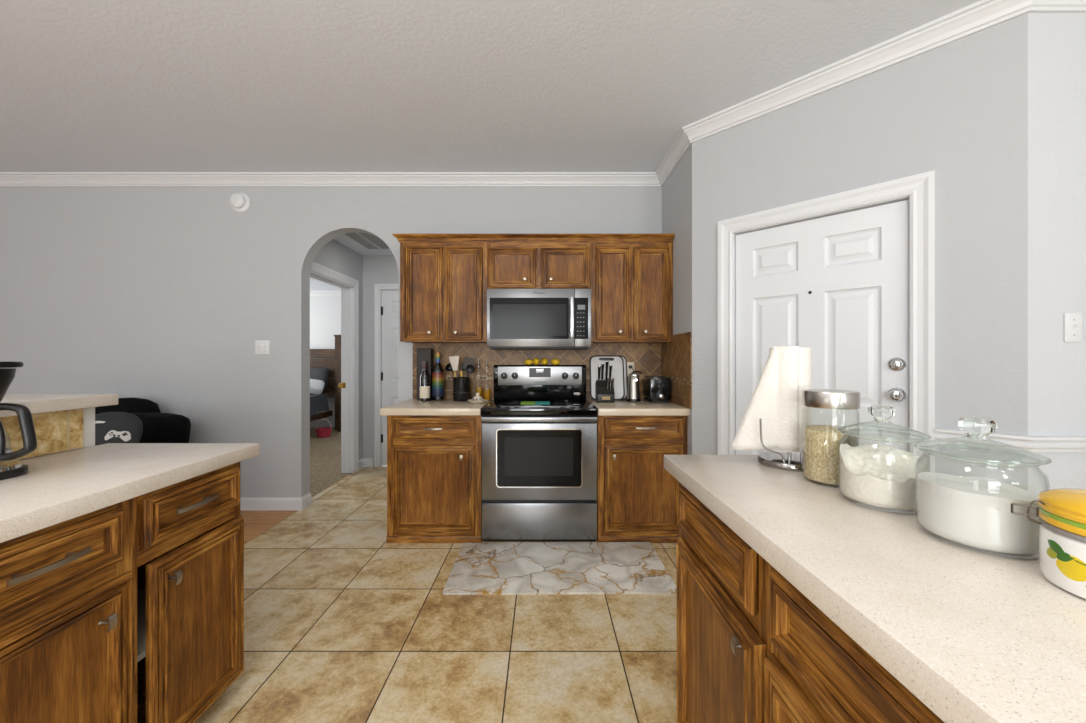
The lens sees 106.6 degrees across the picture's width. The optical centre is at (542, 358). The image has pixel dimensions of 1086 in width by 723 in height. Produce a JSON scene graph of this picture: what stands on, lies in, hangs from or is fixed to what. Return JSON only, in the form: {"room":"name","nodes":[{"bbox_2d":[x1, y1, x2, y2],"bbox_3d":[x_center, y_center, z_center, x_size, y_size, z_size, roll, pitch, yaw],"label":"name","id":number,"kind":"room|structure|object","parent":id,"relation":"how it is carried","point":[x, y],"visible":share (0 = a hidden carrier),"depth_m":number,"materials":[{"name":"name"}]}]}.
{"room":"kitchen","nodes":[
{"label":"kitchen","id":0,"kind":"room"},
{"bbox_2d":[14,407,94,460],"bbox_3d":[-1.751,0.701,1.040,0.118,1.042,0.980,0,0,0],"label":"wall","id":1,"kind":"structure","parent":0,"point":[88,413],"depth_m":1.51,"materials":[{"name":"white paint"}]},
{"bbox_2d":[0,408,82,460],"bbox_3d":[-1.688,0.253,1.017,0.008,0.144,0.934,0,0,0],"label":"trim","id":2,"kind":"structure","parent":1,"relation":"attached to","point":[57,431],"depth_m":1.39,"materials":[{"name":"stone"}]},
{"bbox_2d":[0,394,117,416],"bbox_3d":[-1.900,0.159,1.048,0.500,0.042,1.056,0,0,0],"label":"bar","id":3,"kind":"object","parent":1,"relation":"on","point":[36,403],"visible":1,"depth_m":1.42,"materials":[{"name":"stone"}]},
{"bbox_2d":[240,510,297,543],"bbox_3d":[-3.834,1.247,-0.215,3.733,0.050,6.970,0,0,0],"label":"floor","id":4,"kind":"structure","parent":0,"point":[256,522],"depth_m":3.07,"materials":[{"name":"orange wood"}]},
{"bbox_2d":[95,398,190,442],"bbox_3d":[-3.101,0.757,2.739,1.351,0.931,0.882,0,0,0],"label":"sofa","id":5,"kind":"object","parent":4,"relation":"on","point":[158,427],"visible":0.16,"depth_m":2.93,"materials":[{"name":"black fabric"}]},
{"bbox_2d":[95,412,142,445],"bbox_3d":[-2.630,0.507,2.435,0.377,0.360,0.230,0,0,-7],"label":"throw pillow","id":6,"kind":"object","parent":5,"relation":"on","point":[110,427],"visible":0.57,"depth_m":2.41,"materials":[{"name":"grey fabric"}]},
{"bbox_2d":[105,430,130,440],"bbox_3d":[-2.508,0.458,2.394,0.106,0.061,0.052,0,-22,0],"label":"print","id":7,"kind":"object","parent":6,"relation":"attached to","point":[110,435],"depth_m":2.39,"materials":[{"name":"grey fabric"}]},
{"bbox_2d":[95,398,160,414],"bbox_3d":[-3.317,0.592,3.012,0.751,0.595,0.288,0,-11,0],"label":"cushion","id":8,"kind":"object","parent":5,"relation":"on","point":[129,405],"depth_m":2.96,"materials":[{"name":"black fabric"}]},
{"bbox_2d":[131,412,190,442],"bbox_3d":[-2.917,0.615,2.939,0.502,0.450,0.357,5,-6,0],"label":"cushion","id":9,"kind":"object","parent":5,"relation":"on","point":[158,427],"depth_m":2.88,"materials":[{"name":"black fabric"}]},
{"bbox_2d":[310,296,340,426],"bbox_3d":[-4.175,-0.028,7.250,4.050,2.500,0.100,0,0,0],"label":"wall","id":10,"kind":"structure","parent":0,"point":[325,311],"depth_m":7.20,"materials":[{"name":"white paint"}]},
{"bbox_2d":[310,291,340,295],"bbox_3d":[-4.175,-1.153,7.170,4.050,0.090,0.060,0,0,0],"label":"trim","id":11,"kind":"structure","parent":10,"relation":"attached to","point":[312,293],"depth_m":7.16,"materials":[{"name":"white paint"}]},
{"bbox_2d":[310,277,340,290],"bbox_3d":[-4.175,-1.238,5.345,4.050,0.080,3.910,0,0,0],"label":"ceiling","id":12,"kind":"structure","parent":0,"point":[315,285],"depth_m":6.74,"materials":[{"name":"white paint"}]},
{"bbox_2d":[0,187,661,496],"bbox_3d":[-2.120,-0.126,3.330,7.159,2.695,0.120,0,0,0],"label":"wall","id":13,"kind":"structure","parent":0,"point":[164,296],"depth_m":3.27,"materials":[{"name":"grey paint"}]},
{"bbox_2d":[229,192,249,211],"bbox_3d":[-2.440,-1.260,3.247,0.156,0.156,0.045,0,0,0],"label":"smoke detector","id":14,"kind":"object","parent":13,"relation":"attached to","point":[240,202],"visible":1,"depth_m":3.24,"materials":[{"name":"white plastic"}]},
{"bbox_2d":[255,340,269,354],"bbox_3d":[-2.263,-0.089,3.261,0.116,0.116,0.017,0,0,0],"label":"light switch","id":15,"kind":"object","parent":13,"relation":"attached to","point":[262,347],"visible":1,"depth_m":3.26,"materials":[{"name":"white plastic"}]},
{"bbox_2d":[240,493,310,509],"bbox_3d":[-3.769,1.172,3.323,3.662,0.100,0.134,0,0,0],"label":"baseboard","id":16,"kind":"structure","parent":13,"relation":"attached to","point":[246,503],"depth_m":3.26,"materials":[{"name":"white paint"}]},
{"bbox_2d":[400,243,487,342],"bbox_3d":[-0.732,-0.488,3.102,0.644,0.729,0.334,0,0,0],"label":"upper cabinet","id":17,"kind":"object","parent":13,"relation":"attached to","point":[444,286],"visible":0.98,"depth_m":2.98,"materials":[{"name":"brown wood"}]},
{"bbox_2d":[413,343,660,398],"bbox_3d":[-0.049,0.094,3.266,2.001,0.464,0.008,0,0,0],"label":"backsplash","id":18,"kind":"structure","parent":13,"relation":"attached to","point":[646,357],"depth_m":3.26,"materials":[{"name":"brown tile"}]},
{"bbox_2d":[487,289,590,349],"bbox_3d":[-0.029,-0.287,3.074,0.757,0.436,0.388,0,0,0],"label":"microwave","id":19,"kind":"object","parent":13,"relation":"attached to","point":[517,319],"visible":1,"depth_m":2.92,"materials":[{"name":"silver metal"}]},
{"bbox_2d":[488,243,590,288],"bbox_3d":[-0.029,-0.680,3.102,0.761,0.345,0.334,0,0,0],"label":"upper cabinet","id":20,"kind":"object","parent":13,"relation":"attached to","point":[510,265],"visible":0.94,"depth_m":2.98,"materials":[{"name":"brown wood"}]},
{"bbox_2d":[392,234,674,242],"bbox_3d":[-0.069,-0.880,3.106,2.054,0.055,0.326,0,0,0],"label":"crown molding","id":21,"kind":"structure","parent":20,"relation":"attached to","point":[402,238],"depth_m":2.97,"materials":[{"name":"brown wood"}]},
{"bbox_2d":[0,0,1085,186],"bbox_3d":[-0.888,-1.429,2.921,9.354,0.088,1.473,0,0,12],"label":"trim","id":22,"kind":"structure","parent":13,"relation":"attached to","point":[981,15],"depth_m":3.06,"materials":[{"name":"white paint"}]},
{"bbox_2d":[627,362,633,376],"bbox_3d":[0.700,0.087,3.257,0.070,0.116,0.008,0,0,0],"label":"power outlet","id":23,"kind":"object","parent":13,"relation":"attached to","point":[629,370],"visible":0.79,"depth_m":3.25,"materials":[{"name":"beige plastic"}]},
{"bbox_2d":[591,243,672,342],"bbox_3d":[0.656,-0.488,3.102,0.606,0.729,0.334,0,0,0],"label":"upper cabinet","id":24,"kind":"object","parent":13,"relation":"attached to","point":[632,283],"visible":0.96,"depth_m":2.98,"materials":[{"name":"brown wood"}]},
{"bbox_2d":[310,427,351,497],"bbox_3d":[-4.115,1.249,5.345,4.169,0.046,3.910,0,0,0],"label":"floor","id":25,"kind":"structure","parent":0,"point":[325,453],"depth_m":4.82,"materials":[{"name":"beige carpet"}]},
{"bbox_2d":[316,419,331,437],"bbox_3d":[-3.420,1.081,6.320,0.244,0.288,0.183,0,0,0],"label":"basket","id":26,"kind":"object","parent":25,"relation":"on","point":[325,432],"visible":1,"depth_m":6.26,"materials":[{"name":"red plastic"}]},
{"bbox_2d":[316,427,331,437],"bbox_3d":[-3.420,1.158,6.320,0.244,0.134,0.183,0,0,0],"label":"tub","id":27,"kind":"object","parent":26,"relation":"in","point":[325,432],"depth_m":6.26,"materials":[{"name":"red plastic"}]},
{"bbox_2d":[310,335,340,429],"bbox_3d":[-4.350,0.407,6.025,1.824,1.630,2.090,0,0,0],"label":"bed","id":28,"kind":"object","parent":25,"relation":"on","point":[318,402],"visible":0.15,"depth_m":6.96,"materials":[{"name":"brown wood"}]},
{"bbox_2d":[310,379,323,393],"bbox_3d":[-3.800,0.461,6.660,0.355,0.258,0.281,0,0,-19],"label":"bed pillow","id":29,"kind":"object","parent":28,"relation":"on","point":[316,386],"visible":0.48,"depth_m":6.61,"materials":[{"name":"white fabric"}]},
{"bbox_2d":[310,368,329,390],"bbox_3d":[-3.983,0.364,6.896,0.609,0.410,0.251,0,0,1],"label":"bed pillow","id":30,"kind":"object","parent":28,"relation":"on","point":[322,374],"visible":0.31,"depth_m":6.87,"materials":[{"name":"grey fabric"}]},
{"bbox_2d":[310,393,329,416],"bbox_3d":[-4.345,0.745,5.870,1.570,0.341,1.780,0,0,0],"label":"blanket","id":31,"kind":"object","parent":28,"relation":"on","point":[318,402],"depth_m":6.50,"materials":[{"name":"grey fabric"}]},
{"bbox_2d":[336,378,340,431],"bbox_3d":[-3.160,0.777,6.936,0.570,0.890,0.448,0,0,0],"label":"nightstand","id":32,"kind":"object","parent":25,"relation":"on","point":[337,379],"visible":0.22,"depth_m":6.73,"materials":[{"name":"brown wood"}]},
{"bbox_2d":[313,239,362,459],"bbox_3d":[-2.090,0.012,4.035,0.120,2.420,1.290,0,0,0],"label":"wall","id":33,"kind":"structure","parent":0,"point":[334,255],"depth_m":4.34,"materials":[{"name":"grey paint"}]},
{"bbox_2d":[310,262,358,472],"bbox_3d":[-2.090,0.187,3.915,0.161,2.070,1.000,0,0,0],"label":"door frame","id":34,"kind":"structure","parent":33,"relation":"in","point":[349,385],"depth_m":4.32,"materials":[{"name":"white paint"}]},
{"bbox_2d":[359,458,372,469],"bbox_3d":[-1.971,1.172,4.490,0.118,0.100,0.140,0,0,0],"label":"baseboard","id":35,"kind":"structure","parent":33,"relation":"attached to","point":[364,462],"depth_m":4.55,"materials":[{"name":"white paint"}]},
{"bbox_2d":[334,235,393,255],"bbox_3d":[-1.500,-1.198,4.045,1.300,0.080,1.310,0,0,0],"label":"ceiling","id":36,"kind":"structure","parent":0,"point":[342,239],"depth_m":4.34,"materials":[{"name":"white"}]},
{"bbox_2d":[343,232,389,249],"bbox_3d":[-1.580,-1.151,3.860,0.560,0.012,0.840,0,0,0],"label":"ceiling vent","id":37,"kind":"object","parent":36,"relation":"in","point":[367,241],"visible":0.24,"depth_m":3.97,"materials":[{"name":"grey metal"}]},
{"bbox_2d":[363,256,398,466],"bbox_3d":[-1.465,0.032,4.620,1.130,2.380,0.120,0,0,0],"label":"wall","id":38,"kind":"structure","parent":0,"point":[376,269],"depth_m":4.56,"materials":[{"name":"grey paint"}]},
{"bbox_2d":[374,284,398,467],"bbox_3d":[-1.450,0.192,4.599,0.880,2.060,0.121,0,0,0],"label":"door","id":39,"kind":"structure","parent":38,"relation":"in","point":[386,296],"depth_m":4.58,"materials":[{"name":"white paint"}]},
{"bbox_2d":[194,466,676,722],"bbox_3d":[0.835,1.247,0.450,5.730,0.050,8.300,0,0,0],"label":"floor","id":40,"kind":"structure","parent":0,"point":[343,623],"depth_m":1.75,"materials":[{"name":"tile"}]},
{"bbox_2d":[0,499,132,722],"bbox_3d":[-1.374,0.798,0.860,0.592,0.848,0.490,0,0,0],"label":"base cabinet","id":41,"kind":"object","parent":40,"relation":"on","point":[66,587],"visible":0.96,"depth_m":0.95,"materials":[{"name":"brown wood"}]},
{"bbox_2d":[0,443,258,542],"bbox_3d":[-1.389,0.350,1.083,0.588,0.047,0.967,0,0,0],"label":"countertop","id":42,"kind":"structure","parent":41,"relation":"on","point":[56,488],"depth_m":1.15,"materials":[{"name":"stone"}]},
{"bbox_2d":[0,362,36,479],"bbox_3d":[-1.510,0.168,1.090,0.280,0.318,0.180,0,0,0],"label":"coffee maker","id":43,"kind":"object","parent":42,"relation":"on","point":[8,469],"visible":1,"depth_m":1.09,"materials":[{"name":"black plastic"}]},
{"bbox_2d":[0,368,15,401],"bbox_3d":[-1.545,0.073,1.090,0.156,0.095,0.156,0,0,0],"label":"basket","id":44,"kind":"object","parent":43,"relation":"on","point":[7,375],"depth_m":1.12,"materials":[{"name":"black plastic"}]},
{"bbox_2d":[132,462,243,722],"bbox_3d":[-1.374,0.798,1.302,0.592,0.848,0.395,0,0,0],"label":"base cabinet","id":45,"kind":"object","parent":40,"relation":"on","point":[188,535],"visible":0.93,"depth_m":1.28,"materials":[{"name":"brown wood"}]},
{"bbox_2d":[137,589,145,661],"bbox_3d":[-1.400,0.853,1.302,0.500,0.018,0.355,0,0,0],"label":"shelf","id":46,"kind":"object","parent":45,"relation":"attached to","point":[141,593],"depth_m":1.28,"materials":[{"name":"beige plastic"}]},
{"bbox_2d":[386,415,481,542],"bbox_3d":[-0.723,0.798,2.958,0.626,0.848,0.622,0,0,0],"label":"base cabinet","id":47,"kind":"object","parent":40,"relation":"on","point":[434,462],"visible":0.91,"depth_m":2.68,"materials":[{"name":"brown wood"}]},
{"bbox_2d":[380,399,491,414],"bbox_3d":[-0.741,0.350,2.962,0.659,0.047,0.614,0,0,0],"label":"countertop","id":48,"kind":"structure","parent":47,"relation":"on","point":[411,406],"depth_m":2.66,"materials":[{"name":"beige stone"}]},
{"bbox_2d":[420,361,429,400],"bbox_3d":[-0.908,0.174,3.112,0.075,0.306,0.075,0,0,0],"label":"wine bottle","id":49,"kind":"object","parent":48,"relation":"on","point":[424,378],"visible":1,"depth_m":3.08,"materials":[{"name":"black glass"}]},
{"bbox_2d":[417,348,433,399],"bbox_3d":[-0.930,0.124,3.199,0.110,0.405,0.092,0,0,0],"label":"gift box","id":50,"kind":"object","parent":48,"relation":"on","point":[423,354],"visible":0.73,"depth_m":3.15,"materials":[{"name":"black cardboard"}]},
{"bbox_2d":[432,352,443,400],"bbox_3d":[-0.822,0.139,3.170,0.090,0.376,0.090,0,0,0],"label":"liquor bottle","id":51,"kind":"object","parent":48,"relation":"on","point":[437,373],"visible":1,"depth_m":3.13,"materials":[{"name":"multicoloured glass"}]},
{"bbox_2d":[453,377,469,400],"bbox_3d":[-0.632,0.237,3.150,0.134,0.180,0.134,0,0,0],"label":"utensil crock","id":52,"kind":"object","parent":48,"relation":"on","point":[461,386],"visible":0.95,"depth_m":3.09,"materials":[{"name":"black ceramic"}]},
{"bbox_2d":[445,363,453,372],"bbox_3d":[-0.699,0.123,3.188,0.137,0.172,0.058,0,0,-4],"label":"ladle","id":53,"kind":"object","parent":52,"relation":"in","point":[448,367],"visible":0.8,"depth_m":3.20,"materials":[{"name":"black plastic"}]},
{"bbox_2d":[449,356,458,377],"bbox_3d":[-0.685,0.123,3.119,0.081,0.289,0.024,0,0,0],"label":"spatula","id":54,"kind":"object","parent":52,"relation":"in","point":[454,360],"visible":0.84,"depth_m":3.11,"materials":[{"name":"beige plastic"}]},
{"bbox_2d":[462,357,474,377],"bbox_3d":[-0.579,0.132,3.165,0.101,0.291,0.024,0,0,-12],"label":"slotted turner","id":55,"kind":"object","parent":52,"relation":"in","point":[465,358],"visible":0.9,"depth_m":3.17,"materials":[{"name":"black plastic"}]},
{"bbox_2d":[466,365,474,377],"bbox_3d":[-0.580,0.162,3.135,0.110,0.232,0.023,0,0,4],"label":"serving spoon","id":56,"kind":"object","parent":52,"relation":"in","point":[470,368],"visible":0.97,"depth_m":3.14,"materials":[{"name":"black plastic"}]},
{"bbox_2d":[467,399,487,403],"bbox_3d":[-0.478,0.315,2.955,0.143,0.024,0.143,0,0,22],"label":"dish","id":57,"kind":"object","parent":48,"relation":"on","point":[471,400],"visible":0.91,"depth_m":2.91,"materials":[{"name":"beige"}]},
{"bbox_2d":[472,393,482,400],"bbox_3d":[-0.478,0.283,2.953,0.076,0.069,0.080,0,0,0],"label":"shaker","id":58,"kind":"object","parent":57,"relation":"in","point":[477,397],"visible":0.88,"depth_m":2.93,"materials":[{"name":"beige ceramic"}]},
{"bbox_2d":[476,358,481,396],"bbox_3d":[-0.505,0.162,3.185,0.054,0.330,0.054,0,0,0],"label":"dispenser","id":59,"kind":"object","parent":48,"relation":"on","point":[478,389],"visible":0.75,"depth_m":3.17,"materials":[{"name":"clear glass"}]},
{"bbox_2d":[483,362,489,399],"bbox_3d":[-0.438,0.164,3.165,0.054,0.325,0.054,0,0,0],"label":"dispenser","id":60,"kind":"object","parent":48,"relation":"on","point":[486,392],"visible":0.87,"depth_m":3.15,"materials":[{"name":"clear glass"}]},
{"bbox_2d":[481,365,597,541],"bbox_3d":[-0.025,0.636,2.946,0.769,1.171,0.625,0,0,0],"label":"stove","id":61,"kind":"object","parent":40,"relation":"on","point":[539,461],"visible":0.99,"depth_m":2.67,"materials":[{"name":"silver metal"}]},
{"bbox_2d":[524,359,532,364],"bbox_3d":[-0.116,0.027,3.230,0.072,0.049,0.049,0,0,15],"label":"lemon","id":62,"kind":"object","parent":61,"relation":"on","point":[527,361],"visible":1,"depth_m":3.21,"materials":[{"name":"yellow food"}]},
{"bbox_2d":[520,401,549,403],"bbox_3d":[-0.055,0.321,2.930,0.210,0.007,0.150,0,0,0],"label":"pot holder","id":63,"kind":"object","parent":61,"relation":"on","point":[522,402],"visible":1,"depth_m":2.92,"materials":[{"name":"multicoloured fabric"}]},
{"bbox_2d":[533,358,539,364],"bbox_3d":[-0.053,0.022,3.230,0.057,0.057,0.084,0,0,-6],"label":"lemon","id":64,"kind":"object","parent":61,"relation":"on","point":[536,361],"visible":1,"depth_m":3.20,"materials":[{"name":"yellow food"}]},
{"bbox_2d":[481,400,597,415],"bbox_3d":[-0.025,0.350,2.930,0.769,0.051,0.537,0,0,0],"label":"cooktop","id":65,"kind":"object","parent":61,"relation":"in","point":[493,407],"depth_m":2.66,"materials":[{"name":"black glass"}]},
{"bbox_2d":[529,368,550,376],"bbox_3d":[-0.025,0.111,3.188,0.170,0.073,0.009,0,0,0],"label":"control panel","id":66,"kind":"object","parent":61,"relation":"on","point":[533,372],"depth_m":3.18,"materials":[{"name":"black"}]},
{"bbox_2d":[541,358,547,364],"bbox_3d":[0.012,0.023,3.230,0.056,0.056,0.083,0,0,-11],"label":"lemon","id":67,"kind":"object","parent":61,"relation":"on","point":[544,361],"visible":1,"depth_m":3.20,"materials":[{"name":"yellow food"}]},
{"bbox_2d":[551,359,559,364],"bbox_3d":[0.100,0.026,3.230,0.074,0.050,0.050,0,0,4],"label":"lemon","id":68,"kind":"object","parent":61,"relation":"on","point":[553,361],"visible":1,"depth_m":3.21,"materials":[{"name":"yellow food"}]},
{"bbox_2d":[443,542,676,594],"bbox_3d":[0.092,1.216,2.382,1.230,0.011,0.570,0,0,-1],"label":"kitchen mat","id":69,"kind":"object","parent":40,"relation":"on","point":[514,568],"visible":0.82,"depth_m":2.31,"materials":[{"name":"white stone"}]},
{"bbox_2d":[597,415,686,542],"bbox_3d":[0.662,0.798,2.958,0.595,0.848,0.622,0,0,0],"label":"base cabinet","id":70,"kind":"object","parent":40,"relation":"on","point":[637,498],"visible":0.79,"depth_m":2.68,"materials":[{"name":"brown wood"}]},
{"bbox_2d":[588,399,689,415],"bbox_3d":[0.661,0.350,2.957,0.596,0.047,0.624,0,0,0],"label":"countertop","id":71,"kind":"structure","parent":70,"relation":"on","point":[619,407],"depth_m":2.65,"materials":[{"name":"beige stone"}]},
{"bbox_2d":[595,380,614,401],"bbox_3d":[0.468,0.245,3.069,0.128,0.164,0.131,0,0,0],"label":"knife block","id":72,"kind":"object","parent":71,"relation":"on","point":[602,394],"visible":0.94,"depth_m":3.02,"materials":[{"name":"black wood"}]},
{"bbox_2d":[598,366,600,379],"bbox_3d":[0.423,0.115,3.050,0.022,0.120,0.056,0,0,0],"label":"kitchen knife","id":73,"kind":"object","parent":72,"relation":"on","point":[599,367],"visible":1,"depth_m":3.04,"materials":[{"name":"black plastic"}]},
{"bbox_2d":[601,363,603,379],"bbox_3d":[0.448,0.104,3.049,0.022,0.143,0.064,0,0,0],"label":"kitchen knife","id":74,"kind":"object","parent":72,"relation":"on","point":[602,364],"visible":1,"depth_m":3.04,"materials":[{"name":"black plastic"}]},
{"bbox_2d":[605,361,608,380],"bbox_3d":[0.480,0.097,3.050,0.022,0.162,0.070,0,0,0],"label":"kitchen knife","id":75,"kind":"object","parent":72,"relation":"on","point":[607,362],"visible":0.98,"depth_m":3.04,"materials":[{"name":"black plastic"}]},
{"bbox_2d":[609,364,611,379],"bbox_3d":[0.508,0.110,3.053,0.022,0.134,0.061,0,0,0],"label":"kitchen knife","id":76,"kind":"object","parent":72,"relation":"on","point":[610,365],"visible":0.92,"depth_m":3.04,"materials":[{"name":"black plastic"}]},
{"bbox_2d":[589,355,624,399],"bbox_3d":[0.505,0.151,3.197,0.270,0.351,0.073,0,0,0],"label":"cutting board","id":77,"kind":"object","parent":71,"relation":"on","point":[617,362],"visible":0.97,"depth_m":3.20,"materials":[{"name":"white plastic"}]},
{"bbox_2d":[618,355,627,399],"bbox_3d":[0.535,0.151,3.220,0.270,0.351,0.073,0,0,0],"label":"cutting board","id":78,"kind":"object","parent":71,"relation":"on","point":[623,357],"visible":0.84,"depth_m":3.21,"materials":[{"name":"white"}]},
{"bbox_2d":[627,365,641,401],"bbox_3d":[0.702,0.192,3.146,0.123,0.273,0.212,0,0,0],"label":"can opener","id":79,"kind":"object","parent":71,"relation":"on","point":[633,393],"visible":1,"depth_m":3.06,"materials":[{"name":"silver metal"}]},
{"bbox_2d":[643,376,670,402],"bbox_3d":[0.868,0.231,3.087,0.152,0.191,0.253,0,0,0],"label":"toaster","id":80,"kind":"object","parent":71,"relation":"on","point":[656,389],"visible":1,"depth_m":2.98,"materials":[{"name":"black metal"}]},
{"bbox_2d":[677,481,769,722],"bbox_3d":[0.691,0.798,1.045,0.590,0.848,0.530,0,0,0],"label":"base cabinet","id":81,"kind":"object","parent":40,"relation":"on","point":[723,584],"visible":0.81,"depth_m":1.00,"materials":[{"name":"brown wood"}]},
{"bbox_2d":[764,565,943,722],"bbox_3d":[0.699,0.798,0.539,0.574,0.848,0.480,0,0,0],"label":"base cabinet","id":82,"kind":"object","parent":40,"relation":"on","point":[815,672],"visible":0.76,"depth_m":0.62,"materials":[{"name":"brown wood"}]},
{"bbox_2d":[664,455,1085,722],"bbox_3d":[0.735,0.350,0.825,0.650,0.047,1.110,0,0,0],"label":"countertop","id":83,"kind":"structure","parent":82,"relation":"on","point":[976,637],"depth_m":0.57,"materials":[{"name":"stone"}]},
{"bbox_2d":[758,418,802,471],"bbox_3d":[0.758,0.143,1.241,0.176,0.367,0.196,0,0,26],"label":"paper towel holder","id":84,"kind":"object","parent":83,"relation":"on","point":[789,461],"visible":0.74,"depth_m":1.21,"materials":[{"name":"silver metal"}]},
{"bbox_2d":[730,346,810,452],"bbox_3d":[0.704,0.126,1.250,0.228,0.324,0.112,0,0,0],"label":"paper towel roll","id":85,"kind":"object","parent":84,"relation":"on","point":[776,399],"visible":0.96,"depth_m":1.22,"materials":[{"name":"white paper"}]},
{"bbox_2d":[802,389,859,478],"bbox_3d":[0.762,0.206,1.075,0.126,0.242,0.126,0,0,0],"label":"storage jar","id":86,"kind":"object","parent":83,"relation":"on","point":[815,398],"visible":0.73,"depth_m":1.03,"materials":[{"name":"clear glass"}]},
{"bbox_2d":[804,425,857,484],"bbox_3d":[0.762,0.249,1.075,0.118,0.142,0.118,0,0,0],"label":"rice","id":87,"kind":"object","parent":86,"relation":"in","point":[821,446],"visible":0.71,"depth_m":1.04,"materials":[{"name":"beige food"}]},
{"bbox_2d":[837,405,930,512],"bbox_3d":[0.767,0.216,0.918,0.164,0.221,0.164,0,0,0],"label":"storage jar","id":88,"kind":"object","parent":83,"relation":"on","point":[880,413],"visible":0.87,"depth_m":0.91,"materials":[{"name":"clear glass"}]},
{"bbox_2d":[840,443,927,509],"bbox_3d":[0.767,0.261,0.918,0.153,0.114,0.153,0,0,0],"label":"flour","id":89,"kind":"object","parent":88,"relation":"in","point":[878,475],"visible":0.94,"depth_m":0.89,"materials":[{"name":"beige food"}]},
{"bbox_2d":[914,416,1051,558],"bbox_3d":[0.781,0.216,0.729,0.168,0.221,0.168,0,0,0],"label":"storage jar","id":90,"kind":"object","parent":83,"relation":"on","point":[974,427],"visible":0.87,"depth_m":0.72,"materials":[{"name":"clear glass"}]},
{"bbox_2d":[917,472,1040,553],"bbox_3d":[0.781,0.271,0.729,0.157,0.094,0.157,0,0,0],"label":"sugar","id":91,"kind":"object","parent":90,"relation":"in","point":[970,511],"visible":0.96,"depth_m":0.68,"materials":[{"name":"white food"}]},
{"bbox_2d":[1011,488,1085,599],"bbox_3d":[0.800,0.259,0.557,0.154,0.136,0.156,0,0,-16],"label":"enamel pot","id":92,"kind":"object","parent":83,"relation":"on","point":[1061,512],"visible":1,"depth_m":0.57,"materials":[{"name":"white ceramic"}]},
{"bbox_2d":[0,0,980,171],"bbox_3d":[-1.000,-1.513,-0.155,9.400,0.080,7.090,0,0,0],"label":"ceiling","id":93,"kind":"structure","parent":0,"point":[86,85],"depth_m":2.09,"materials":[{"name":"white paint"}]},
{"bbox_2d":[662,144,691,454],"bbox_3d":[1.019,-0.126,2.938,0.120,2.695,0.663,0,0,0],"label":"wall","id":94,"kind":"structure","parent":0,"point":[677,189],"depth_m":2.83,"materials":[{"name":"grey paint"}]},
{"bbox_2d":[661,332,691,408],"bbox_3d":[0.955,0.078,2.941,0.008,0.498,0.658,0,0,0],"label":"backsplash","id":95,"kind":"structure","parent":94,"relation":"attached to","point":[676,355],"depth_m":2.82,"materials":[{"name":"brown tile"}]},
{"bbox_2d":[692,13,1027,490],"bbox_3d":[1.494,-0.126,2.158,1.391,2.695,0.120,0,0,45],"label":"wall","id":96,"kind":"structure","parent":0,"point":[958,110],"depth_m":1.79,"materials":[{"name":"grey paint"}]},
{"bbox_2d":[718,170,934,471],"bbox_3d":[1.439,0.193,2.171,0.953,2.058,0.138,0,0,45],"label":"door","id":97,"kind":"structure","parent":96,"relation":"in","point":[847,277],"depth_m":2.07,"materials":[{"name":"white paint"}]},
{"bbox_2d":[1028,13,1085,494],"bbox_3d":[2.821,-0.126,1.683,1.757,2.695,0.120,0,0,0],"label":"wall","id":98,"kind":"structure","parent":0,"point":[1056,41],"depth_m":1.62,"materials":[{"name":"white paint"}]},
{"bbox_2d":[935,428,1085,451],"bbox_3d":[2.659,0.342,1.620,1.876,0.064,0.198,0,0,6],"label":"trim","id":99,"kind":"structure","parent":98,"relation":"attached to","point":[1030,443],"depth_m":1.61,"materials":[{"name":"white paint"}]},
{"bbox_2d":[1064,313,1081,341],"bbox_3d":[2.120,-0.124,1.614,0.070,0.116,0.017,0,0,0],"label":"light switch","id":100,"kind":"object","parent":98,"relation":"attached to","point":[1072,321],"visible":1,"depth_m":1.62,"materials":[{"name":"white plastic"}]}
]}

